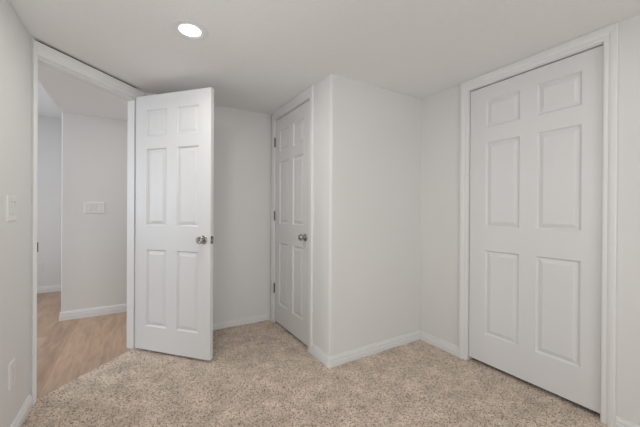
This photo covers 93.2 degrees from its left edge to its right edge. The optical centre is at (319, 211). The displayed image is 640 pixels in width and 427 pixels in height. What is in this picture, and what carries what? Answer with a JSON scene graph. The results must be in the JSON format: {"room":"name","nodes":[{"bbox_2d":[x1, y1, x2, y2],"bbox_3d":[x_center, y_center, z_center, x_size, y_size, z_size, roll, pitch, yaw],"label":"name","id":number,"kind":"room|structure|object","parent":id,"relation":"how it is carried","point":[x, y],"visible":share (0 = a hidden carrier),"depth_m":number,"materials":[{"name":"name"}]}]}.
{"room":"empty bedroom","nodes":[
{"label":"empty bedroom","id":0,"kind":"room"},
{"bbox_2d":[0,0,30,426],"bbox_3d":[-0.453,0.061,-0.386,0.115,2.181,5.010,0,0,-31],"label":"wall","id":1,"kind":"structure","parent":0,"point":[15,40],"depth_m":1.54,"materials":[{"name":"paint"}]},
{"bbox_2d":[6,195,16,221],"bbox_3d":[-1.522,-0.018,1.495,0.008,0.127,0.126,0,0,-31],"label":"light switch","id":2,"kind":"object","parent":1,"relation":"attached to","point":[11,201],"visible":1,"depth_m":1.48,"materials":[{"name":"plastic"}]},
{"bbox_2d":[8,358,15,390],"bbox_3d":[-1.536,0.808,1.510,0.007,0.127,0.082,0,0,-31],"label":"wall outlet","id":3,"kind":"object","parent":1,"relation":"attached to","point":[12,366],"visible":1,"depth_m":1.49,"materials":[{"name":"plastic"}]},
{"bbox_2d":[10,394,32,426],"bbox_3d":[-0.397,1.108,-0.361,0.015,0.067,4.982,0,0,-31],"label":"baseboard","id":4,"kind":"structure","parent":1,"relation":"attached to","point":[28,403],"depth_m":1.64,"materials":[{"name":"white paint"}]},
{"bbox_2d":[37,115,61,286],"bbox_3d":[-4.072,-0.106,4.052,4.240,2.470,0.115,0,0,-31],"label":"wall","id":5,"kind":"structure","parent":0,"point":[49,156],"depth_m":4.18,"materials":[{"name":"paint"}]},
{"bbox_2d":[38,81,61,117],"bbox_3d":[-3.401,-1.292,1.683,2.920,0.279,4.850,0,0,-31],"label":"ceiling","id":6,"kind":"structure","parent":0,"point":[47,106],"depth_m":3.74,"materials":[{"name":"paint"}]},
{"bbox_2d":[30,37,145,386],"bbox_3d":[-1.635,0.047,2.186,0.096,2.181,0.973,0,0,14],"label":"wall","id":7,"kind":"structure","parent":0,"point":[32,38],"depth_m":1.77,"materials":[{"name":"paint"}]},
{"bbox_2d":[30,39,143,403],"bbox_3d":[-1.642,0.053,2.158,0.122,2.150,0.837,0,0,14],"label":"door frame","id":8,"kind":"structure","parent":7,"relation":"attached to","point":[47,56],"depth_m":2.03,"materials":[{"name":"white paint"}]},
{"bbox_2d":[135,87,213,360],"bbox_3d":[-1.148,0.087,2.365,0.735,2.032,0.155,0,0,17],"label":"door","id":9,"kind":"structure","parent":7,"relation":"in","point":[175,130],"depth_m":2.34,"materials":[{"name":"white paint"}]},
{"bbox_2d":[61,112,127,311],"bbox_3d":[-1.594,0.049,3.822,2.560,2.191,0.115,0,0,-31],"label":"wall","id":10,"kind":"structure","parent":0,"point":[94,148],"depth_m":3.25,"materials":[{"name":"paint"}]},
{"bbox_2d":[37,285,126,320],"bbox_3d":[-3.114,1.069,3.698,5.280,0.088,1.498,0,0,-31],"label":"baseboard","id":11,"kind":"structure","parent":10,"relation":"attached to","point":[83,313],"depth_m":3.28,"materials":[{"name":"white paint"}]},
{"bbox_2d":[84,202,104,212],"bbox_3d":[-2.422,-0.047,3.247,0.178,0.122,0.008,0,0,-31],"label":"light switch","id":12,"kind":"object","parent":10,"relation":"attached to","point":[89,207],"visible":1,"depth_m":3.25,"materials":[{"name":"plastic"}]},
{"bbox_2d":[146,92,271,323],"bbox_3d":[-0.330,0.052,3.366,2.830,2.181,0.123,0,0,-31],"label":"wall","id":13,"kind":"structure","parent":0,"point":[242,138],"depth_m":3.02,"materials":[{"name":"paint"}]},
{"bbox_2d":[213,314,270,329],"bbox_3d":[-1.015,1.097,2.881,1.160,0.065,0.028,0,0,-32],"label":"baseboard","id":14,"kind":"structure","parent":13,"relation":"attached to","point":[254,319],"depth_m":3.02,"materials":[{"name":"white paint"}]},
{"bbox_2d":[21,291,609,426],"bbox_3d":[-1.017,1.153,1.165,6.479,0.061,8.235,0,0,-31],"label":"floor","id":15,"kind":"structure","parent":0,"point":[259,374],"depth_m":1.96,"materials":[{"name":"carpet"}]},
{"bbox_2d":[9,0,639,120],"bbox_3d":[0.625,-1.067,1.213,3.639,0.120,6.867,0,0,-31],"label":"ceiling","id":16,"kind":"structure","parent":0,"point":[258,56],"depth_m":1.78,"materials":[{"name":"paint"}]},
{"bbox_2d":[171,20,208,40],"bbox_3d":[-0.728,-1.021,1.695,0.197,0.015,0.197,0,0,-31],"label":"recessed light","id":17,"kind":"object","parent":16,"relation":"in","point":[186,29],"visible":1,"depth_m":1.69,"materials":[{"name":"white plastic"}]},
{"bbox_2d":[270,74,421,355],"bbox_3d":[0.192,0.056,2.950,0.968,2.181,1.145,0,0,-31],"label":"wall","id":18,"kind":"structure","parent":0,"point":[367,140],"depth_m":2.39,"materials":[{"name":"paint"}]},
{"bbox_2d":[273,101,308,345],"bbox_3d":[-0.287,0.091,2.784,0.095,2.032,0.720,0,0,-31],"label":"door","id":19,"kind":"structure","parent":18,"relation":"in","point":[291,142],"depth_m":2.74,"materials":[{"name":"white paint"}]},
{"bbox_2d":[271,85,313,352],"bbox_3d":[-0.232,0.060,2.811,0.132,2.150,0.841,0,0,-31],"label":"door frame","id":20,"kind":"structure","parent":18,"relation":"attached to","point":[308,94],"depth_m":2.47,"materials":[{"name":"white paint"}]},
{"bbox_2d":[311,330,458,367],"bbox_3d":[0.502,1.099,2.460,1.152,0.082,0.370,0,0,-10],"label":"baseboard","id":21,"kind":"structure","parent":18,"relation":"attached to","point":[342,358],"depth_m":2.42,"materials":[{"name":"white paint"}]},
{"bbox_2d":[420,15,639,425],"bbox_3d":[1.809,0.070,1.329,0.115,2.181,5.595,0,0,-31],"label":"wall","id":22,"kind":"structure","parent":0,"point":[441,111],"depth_m":2.38,"materials":[{"name":"paint"}]},
{"bbox_2d":[469,45,602,412],"bbox_3d":[1.367,0.095,2.006,0.035,2.032,0.772,0,0,-31],"label":"door","id":23,"kind":"structure","parent":22,"relation":"in","point":[536,135],"depth_m":1.92,"materials":[{"name":"white paint"}]},
{"bbox_2d":[459,22,618,426],"bbox_3d":[1.383,0.071,2.015,0.132,2.150,0.904,0,0,-31],"label":"door frame","id":24,"kind":"structure","parent":22,"relation":"attached to","point":[608,36],"depth_m":1.64,"materials":[{"name":"white paint"}]},
{"bbox_2d":[615,416,639,426],"bbox_3d":[2.381,1.123,0.254,0.015,0.067,3.152,0,0,-31],"label":"baseboard","id":25,"kind":"structure","parent":22,"relation":"attached to","point":[619,422],"depth_m":1.57,"materials":[{"name":"white paint"}]}
]}

